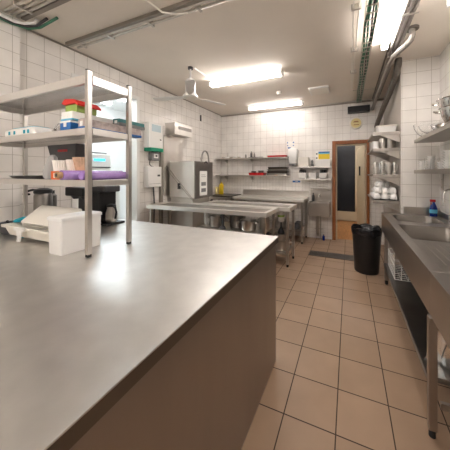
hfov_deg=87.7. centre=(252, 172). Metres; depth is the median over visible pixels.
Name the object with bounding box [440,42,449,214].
wall
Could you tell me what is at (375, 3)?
cable tray
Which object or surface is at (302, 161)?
plastic box
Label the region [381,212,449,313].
countertop
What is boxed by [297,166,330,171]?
wall shelf
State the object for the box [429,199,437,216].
spray bottle
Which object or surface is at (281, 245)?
stock pot
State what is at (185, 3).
duct
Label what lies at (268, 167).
baking tray
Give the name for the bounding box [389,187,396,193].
coffee cup
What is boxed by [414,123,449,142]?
wall shelf
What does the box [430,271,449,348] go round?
countertop
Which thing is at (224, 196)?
range
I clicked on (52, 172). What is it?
box
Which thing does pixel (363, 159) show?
door
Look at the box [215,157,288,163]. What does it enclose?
wall shelf
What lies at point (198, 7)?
conduit
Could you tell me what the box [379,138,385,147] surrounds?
canister
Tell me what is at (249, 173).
baking tray
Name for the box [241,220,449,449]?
floor
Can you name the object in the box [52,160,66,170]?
cases
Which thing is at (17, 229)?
crate
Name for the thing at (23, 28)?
trim
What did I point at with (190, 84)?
ceiling fan
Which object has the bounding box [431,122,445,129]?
glass bowl
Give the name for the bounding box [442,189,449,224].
tap
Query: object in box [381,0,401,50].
ceiling lamp
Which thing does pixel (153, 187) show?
cable
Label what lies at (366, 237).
waste bin
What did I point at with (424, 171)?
wall shelf
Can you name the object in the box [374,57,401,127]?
duct
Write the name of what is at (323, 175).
box
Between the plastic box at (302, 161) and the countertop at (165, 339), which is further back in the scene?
the plastic box at (302, 161)
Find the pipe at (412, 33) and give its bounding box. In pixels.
[371,28,415,109]
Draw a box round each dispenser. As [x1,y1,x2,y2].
[143,122,162,151]
[287,148,298,165]
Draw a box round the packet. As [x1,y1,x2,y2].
[5,126,51,136]
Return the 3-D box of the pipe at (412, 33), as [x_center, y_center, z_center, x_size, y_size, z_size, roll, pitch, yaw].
[1.927,-1.337,3.459,0.167,0.238,2.376,0,0,19]
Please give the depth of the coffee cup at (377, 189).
3.24 m
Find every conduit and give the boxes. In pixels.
[4,0,55,17]
[70,0,229,48]
[194,67,212,80]
[350,0,374,90]
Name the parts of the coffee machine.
tank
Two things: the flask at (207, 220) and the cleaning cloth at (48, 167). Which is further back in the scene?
the flask at (207, 220)
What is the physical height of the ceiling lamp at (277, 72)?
0.081 m
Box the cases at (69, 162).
[66,159,74,169]
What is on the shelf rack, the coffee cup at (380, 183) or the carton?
the carton
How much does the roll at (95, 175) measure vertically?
0.048 m
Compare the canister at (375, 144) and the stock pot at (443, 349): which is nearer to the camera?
the stock pot at (443, 349)
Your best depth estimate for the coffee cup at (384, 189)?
3.20 m
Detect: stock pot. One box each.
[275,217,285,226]
[275,231,290,240]
[276,238,291,250]
[438,330,449,370]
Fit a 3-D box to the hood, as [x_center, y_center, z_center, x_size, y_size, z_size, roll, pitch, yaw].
[-1.123,0.124,4.276,0.530,0.640,0.560,0,0,23]
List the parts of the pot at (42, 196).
lid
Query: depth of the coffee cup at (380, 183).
3.26 m
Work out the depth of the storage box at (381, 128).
3.18 m
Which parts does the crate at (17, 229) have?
latch plate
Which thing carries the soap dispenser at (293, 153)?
attached to the wall at (311, 130)
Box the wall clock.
[350,117,362,128]
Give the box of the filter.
[72,157,84,169]
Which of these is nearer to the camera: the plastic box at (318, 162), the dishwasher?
the dishwasher
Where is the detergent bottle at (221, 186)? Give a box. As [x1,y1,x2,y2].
[219,182,223,193]
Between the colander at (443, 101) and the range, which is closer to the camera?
the colander at (443, 101)
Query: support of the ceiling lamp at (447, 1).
attached to the ceiling
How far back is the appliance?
3.71 m
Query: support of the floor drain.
on the floor
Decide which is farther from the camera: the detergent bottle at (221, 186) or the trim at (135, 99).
the detergent bottle at (221, 186)
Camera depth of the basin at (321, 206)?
4.83 m
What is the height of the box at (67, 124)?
0.055 m
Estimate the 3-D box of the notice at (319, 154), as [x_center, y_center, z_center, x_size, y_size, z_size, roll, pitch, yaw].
[1.500,-0.306,4.950,0.300,0.300,0.006,0,0,23]
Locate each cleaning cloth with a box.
[13,216,26,222]
[43,155,57,178]
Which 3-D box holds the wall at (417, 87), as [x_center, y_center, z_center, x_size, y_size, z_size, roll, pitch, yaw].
[2.503,-0.026,3.726,0.510,2.860,1.700,0,0,23]
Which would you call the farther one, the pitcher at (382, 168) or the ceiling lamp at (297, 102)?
the ceiling lamp at (297, 102)
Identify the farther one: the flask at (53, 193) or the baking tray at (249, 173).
the baking tray at (249, 173)
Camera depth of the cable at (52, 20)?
2.19 m
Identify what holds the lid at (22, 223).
on the lid at (23, 225)
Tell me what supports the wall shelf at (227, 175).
attached to the wall at (311, 130)
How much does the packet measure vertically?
0.075 m
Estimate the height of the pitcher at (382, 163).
0.190 m
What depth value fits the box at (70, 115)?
1.40 m
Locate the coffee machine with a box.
[65,187,92,210]
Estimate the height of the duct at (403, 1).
0.017 m
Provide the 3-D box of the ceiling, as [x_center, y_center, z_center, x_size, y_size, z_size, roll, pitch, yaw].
[-1.149,-1.506,2.398,6.240,0.100,6.950,0,0,23]
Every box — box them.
[51,171,59,179]
[60,120,77,129]
[61,111,112,123]
[62,99,100,115]
[78,118,141,138]
[113,118,144,130]
[144,166,160,186]
[165,122,192,138]
[298,157,308,166]
[298,170,306,178]
[308,173,316,178]
[315,159,330,165]
[319,169,327,178]
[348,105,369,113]
[374,124,397,131]
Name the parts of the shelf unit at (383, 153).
shelf, shelf, shelf, shelf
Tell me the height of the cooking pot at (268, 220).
0.160 m
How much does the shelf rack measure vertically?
1.068 m
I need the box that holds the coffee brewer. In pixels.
[93,185,124,225]
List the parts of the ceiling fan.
blade, blade, motor, blade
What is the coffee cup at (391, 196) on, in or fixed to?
on the serving tray
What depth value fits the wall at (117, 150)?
5.42 m
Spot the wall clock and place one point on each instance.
(355, 123)
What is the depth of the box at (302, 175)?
4.94 m
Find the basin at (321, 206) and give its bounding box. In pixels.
[308,189,330,239]
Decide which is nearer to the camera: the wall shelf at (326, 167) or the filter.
the filter
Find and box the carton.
[48,143,84,159]
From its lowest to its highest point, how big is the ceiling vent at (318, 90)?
0.040 m
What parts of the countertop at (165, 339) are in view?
panel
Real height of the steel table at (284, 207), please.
0.885 m
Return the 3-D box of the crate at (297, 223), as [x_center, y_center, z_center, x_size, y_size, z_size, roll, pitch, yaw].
[0.952,1.083,4.829,0.100,0.119,0.250,0,0,23]
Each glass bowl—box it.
[413,121,443,135]
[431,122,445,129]
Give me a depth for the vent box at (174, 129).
4.13 m
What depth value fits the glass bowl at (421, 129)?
2.58 m
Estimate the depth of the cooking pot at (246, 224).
3.03 m
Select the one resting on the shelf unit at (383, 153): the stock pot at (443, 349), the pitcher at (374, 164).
the pitcher at (374, 164)
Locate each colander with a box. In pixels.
[431,95,449,107]
[433,105,449,123]
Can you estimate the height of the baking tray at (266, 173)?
0.045 m
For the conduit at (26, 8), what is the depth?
1.99 m
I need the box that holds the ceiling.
[0,0,449,114]
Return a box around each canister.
[373,142,378,148]
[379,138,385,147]
[386,138,392,147]
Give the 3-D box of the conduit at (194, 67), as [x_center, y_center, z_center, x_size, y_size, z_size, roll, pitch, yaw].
[-0.717,-1.444,3.431,0.022,0.020,0.470,0,0,21]
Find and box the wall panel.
[163,134,182,195]
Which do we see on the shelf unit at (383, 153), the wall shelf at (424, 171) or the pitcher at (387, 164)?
the pitcher at (387, 164)
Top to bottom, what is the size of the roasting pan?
0.126 m
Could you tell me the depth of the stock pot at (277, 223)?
4.90 m
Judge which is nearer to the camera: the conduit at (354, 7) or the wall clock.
the conduit at (354, 7)
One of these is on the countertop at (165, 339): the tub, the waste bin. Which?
the tub
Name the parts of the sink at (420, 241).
leg, bowl, bowl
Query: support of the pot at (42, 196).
on the countertop at (165, 339)
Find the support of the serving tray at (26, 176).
on the shelf rack
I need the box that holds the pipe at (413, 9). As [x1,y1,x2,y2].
[372,0,419,101]
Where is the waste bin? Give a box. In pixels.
[351,223,381,274]
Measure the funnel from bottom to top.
0.181 m
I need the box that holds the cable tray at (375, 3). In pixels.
[356,0,379,102]
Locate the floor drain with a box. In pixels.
[308,250,353,260]
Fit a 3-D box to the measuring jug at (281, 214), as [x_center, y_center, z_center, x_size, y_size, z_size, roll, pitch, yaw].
[0.453,0.695,3.666,0.112,0.163,0.112,0,0,23]
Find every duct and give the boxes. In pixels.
[21,0,70,20]
[65,0,204,45]
[159,152,162,223]
[372,0,415,97]
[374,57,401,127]
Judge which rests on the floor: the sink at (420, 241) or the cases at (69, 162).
the sink at (420, 241)
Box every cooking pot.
[208,214,225,226]
[228,215,245,227]
[238,218,258,230]
[257,217,271,229]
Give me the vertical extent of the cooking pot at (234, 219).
0.170 m
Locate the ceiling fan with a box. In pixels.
[153,66,224,104]
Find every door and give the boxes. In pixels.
[332,139,369,239]
[337,145,356,220]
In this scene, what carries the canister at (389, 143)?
on the shelf unit at (383, 153)
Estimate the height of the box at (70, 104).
0.081 m
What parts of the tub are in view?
lid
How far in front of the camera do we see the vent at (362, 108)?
4.58 m
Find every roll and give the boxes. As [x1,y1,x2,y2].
[54,170,122,179]
[79,172,125,179]
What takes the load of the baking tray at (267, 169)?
on the baking tray at (267, 171)
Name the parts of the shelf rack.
post, shelf frame, shelf frame, shelf frame, post, post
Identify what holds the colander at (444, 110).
on the wall shelf at (442, 134)
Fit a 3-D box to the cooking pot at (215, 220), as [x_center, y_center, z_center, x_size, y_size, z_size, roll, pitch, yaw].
[-0.509,0.688,3.329,0.210,0.150,0.242,0,0,-28]
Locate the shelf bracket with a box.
[441,174,443,189]
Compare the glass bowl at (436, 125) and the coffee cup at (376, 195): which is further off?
the coffee cup at (376, 195)
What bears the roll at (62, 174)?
on the shelf rack
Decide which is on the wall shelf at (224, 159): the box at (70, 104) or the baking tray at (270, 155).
the baking tray at (270, 155)
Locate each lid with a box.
[21,205,81,226]
[22,223,48,228]
[23,225,48,230]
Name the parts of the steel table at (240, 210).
leg, leg, sunken panel, leg, leg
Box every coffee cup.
[373,193,380,198]
[374,187,381,192]
[377,181,385,186]
[381,193,388,198]
[382,187,388,192]
[388,193,396,199]
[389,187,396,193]
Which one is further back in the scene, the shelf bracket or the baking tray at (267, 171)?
the baking tray at (267, 171)
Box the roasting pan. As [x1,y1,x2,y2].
[0,220,13,234]
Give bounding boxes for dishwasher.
[166,150,212,226]
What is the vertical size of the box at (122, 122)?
0.045 m
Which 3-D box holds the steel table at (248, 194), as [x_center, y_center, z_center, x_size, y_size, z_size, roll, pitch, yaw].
[0.396,0.904,5.081,1.560,1.000,0.590,0,0,23]
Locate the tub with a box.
[47,211,101,255]
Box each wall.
[0,11,220,223]
[92,104,125,219]
[221,98,383,244]
[384,55,439,264]
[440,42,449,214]
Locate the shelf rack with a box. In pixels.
[0,69,131,257]
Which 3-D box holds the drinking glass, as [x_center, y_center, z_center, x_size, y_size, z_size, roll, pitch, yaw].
[1.922,-0.093,2.548,0.064,0.120,0.064,0,0,23]
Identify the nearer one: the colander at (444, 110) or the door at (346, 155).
the colander at (444, 110)
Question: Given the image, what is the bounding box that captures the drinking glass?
[424,158,430,168]
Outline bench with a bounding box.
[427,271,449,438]
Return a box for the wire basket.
[388,248,410,281]
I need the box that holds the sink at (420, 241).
[381,206,449,385]
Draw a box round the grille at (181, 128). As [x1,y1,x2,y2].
[179,126,191,131]
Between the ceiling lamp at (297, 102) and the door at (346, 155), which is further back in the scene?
the door at (346, 155)
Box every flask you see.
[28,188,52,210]
[52,190,56,205]
[205,213,209,224]
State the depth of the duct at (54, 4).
2.03 m
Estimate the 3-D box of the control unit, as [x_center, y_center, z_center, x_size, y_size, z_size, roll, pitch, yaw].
[-1.609,-0.264,3.822,0.100,0.135,0.170,0,0,23]
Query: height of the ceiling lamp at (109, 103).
0.081 m
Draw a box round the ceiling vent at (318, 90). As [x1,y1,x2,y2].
[308,85,329,95]
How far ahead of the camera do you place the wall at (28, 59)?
2.57 m
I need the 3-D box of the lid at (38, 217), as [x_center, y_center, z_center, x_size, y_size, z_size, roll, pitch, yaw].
[-1.442,0.312,1.665,0.500,0.117,0.136,0,0,23]
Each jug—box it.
[105,204,117,222]
[278,211,284,221]
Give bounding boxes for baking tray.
[249,173,265,174]
[266,173,289,174]
[267,155,286,156]
[267,169,288,170]
[267,171,288,172]
[268,167,288,168]
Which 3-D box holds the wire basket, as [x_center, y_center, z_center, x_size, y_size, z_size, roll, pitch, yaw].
[1.762,1.031,2.593,0.378,0.206,0.449,0,0,23]
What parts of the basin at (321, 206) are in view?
bowl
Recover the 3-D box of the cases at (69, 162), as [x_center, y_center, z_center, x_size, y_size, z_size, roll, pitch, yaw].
[-1.210,-0.022,1.584,0.098,0.130,0.098,0,0,23]
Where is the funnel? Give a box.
[278,222,284,233]
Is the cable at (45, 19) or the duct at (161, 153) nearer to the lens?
the cable at (45, 19)
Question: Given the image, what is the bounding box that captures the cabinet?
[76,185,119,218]
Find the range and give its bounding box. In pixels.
[209,193,241,221]
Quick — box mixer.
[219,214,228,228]
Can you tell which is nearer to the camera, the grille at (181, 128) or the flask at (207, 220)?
the flask at (207, 220)
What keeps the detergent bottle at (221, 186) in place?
on the range
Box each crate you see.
[1,222,48,241]
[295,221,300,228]
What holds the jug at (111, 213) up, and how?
on the coffee brewer
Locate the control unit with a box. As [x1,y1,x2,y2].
[148,152,159,160]
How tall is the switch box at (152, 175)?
0.330 m
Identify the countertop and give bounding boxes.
[0,219,277,449]
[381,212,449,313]
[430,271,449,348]
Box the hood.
[170,161,193,198]
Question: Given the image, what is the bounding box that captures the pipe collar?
[407,24,418,32]
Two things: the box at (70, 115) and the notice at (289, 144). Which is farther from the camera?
the notice at (289, 144)
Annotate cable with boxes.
[0,13,37,24]
[0,16,47,27]
[0,16,58,29]
[145,0,187,15]
[153,187,154,222]
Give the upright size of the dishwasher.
1.816 m
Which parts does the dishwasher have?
panel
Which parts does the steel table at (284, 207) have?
sunken panel, leg, leg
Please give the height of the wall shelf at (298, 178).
0.025 m
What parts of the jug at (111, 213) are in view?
handle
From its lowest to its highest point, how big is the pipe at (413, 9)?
0.075 m
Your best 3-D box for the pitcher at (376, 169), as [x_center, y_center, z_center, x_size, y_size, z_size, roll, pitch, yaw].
[1.720,-0.029,3.243,0.076,0.115,0.091,0,0,23]
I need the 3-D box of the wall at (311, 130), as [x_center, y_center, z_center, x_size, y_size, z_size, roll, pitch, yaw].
[0.897,-0.026,5.257,3.630,2.860,0.100,0,0,23]
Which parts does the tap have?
spout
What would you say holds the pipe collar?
attached to the ceiling
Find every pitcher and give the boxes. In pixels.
[372,163,379,174]
[373,167,378,174]
[379,161,384,169]
[380,166,385,174]
[384,162,390,174]
[392,162,397,174]
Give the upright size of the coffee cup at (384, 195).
0.080 m
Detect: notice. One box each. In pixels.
[287,141,293,148]
[316,151,329,158]
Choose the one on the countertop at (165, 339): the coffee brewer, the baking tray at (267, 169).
the coffee brewer
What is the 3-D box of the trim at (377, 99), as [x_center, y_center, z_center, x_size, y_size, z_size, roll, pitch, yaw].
[0.876,-1.421,5.205,3.629,0.030,0.012,0,0,23]
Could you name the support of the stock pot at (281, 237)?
on the stock pot at (281, 245)
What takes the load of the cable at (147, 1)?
attached to the ceiling
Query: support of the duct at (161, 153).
attached to the wall at (28, 59)
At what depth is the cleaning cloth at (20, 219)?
1.76 m
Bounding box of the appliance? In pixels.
[92,152,110,170]
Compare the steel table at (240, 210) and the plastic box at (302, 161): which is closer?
the steel table at (240, 210)
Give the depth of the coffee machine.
2.19 m
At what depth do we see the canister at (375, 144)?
3.24 m
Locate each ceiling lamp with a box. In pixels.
[103,101,112,105]
[209,68,283,87]
[248,100,302,110]
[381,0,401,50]
[446,0,449,7]
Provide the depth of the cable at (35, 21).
2.13 m
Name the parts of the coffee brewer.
tank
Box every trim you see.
[23,28,220,115]
[71,73,139,220]
[221,99,383,116]
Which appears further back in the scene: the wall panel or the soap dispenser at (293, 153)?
the soap dispenser at (293, 153)
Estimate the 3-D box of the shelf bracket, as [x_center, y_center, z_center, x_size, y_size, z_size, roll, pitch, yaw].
[2.267,0.108,2.773,0.016,0.192,0.060,0,0,23]
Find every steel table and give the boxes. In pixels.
[146,201,277,235]
[203,200,296,267]
[233,189,308,243]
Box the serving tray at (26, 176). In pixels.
[10,175,43,178]
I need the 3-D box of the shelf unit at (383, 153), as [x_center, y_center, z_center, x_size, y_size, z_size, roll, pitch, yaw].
[1.992,-0.011,3.586,0.323,1.080,0.950,0,0,23]
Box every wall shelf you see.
[215,152,290,181]
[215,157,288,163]
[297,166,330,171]
[297,178,330,179]
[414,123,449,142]
[414,168,449,173]
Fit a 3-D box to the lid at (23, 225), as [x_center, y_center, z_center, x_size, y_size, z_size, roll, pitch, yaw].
[-1.456,0.352,1.709,0.560,0.117,0.136,0,0,23]
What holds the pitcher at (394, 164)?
on the shelf unit at (383, 153)
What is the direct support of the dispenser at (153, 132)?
attached to the wall at (28, 59)
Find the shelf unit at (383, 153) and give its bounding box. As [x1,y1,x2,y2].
[368,131,399,211]
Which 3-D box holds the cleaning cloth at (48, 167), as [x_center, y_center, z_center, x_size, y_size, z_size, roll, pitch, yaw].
[-1.393,-0.039,1.606,0.098,0.165,0.075,0,0,23]
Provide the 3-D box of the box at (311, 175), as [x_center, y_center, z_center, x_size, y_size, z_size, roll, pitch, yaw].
[1.282,0.066,4.919,0.170,0.125,0.170,0,0,23]

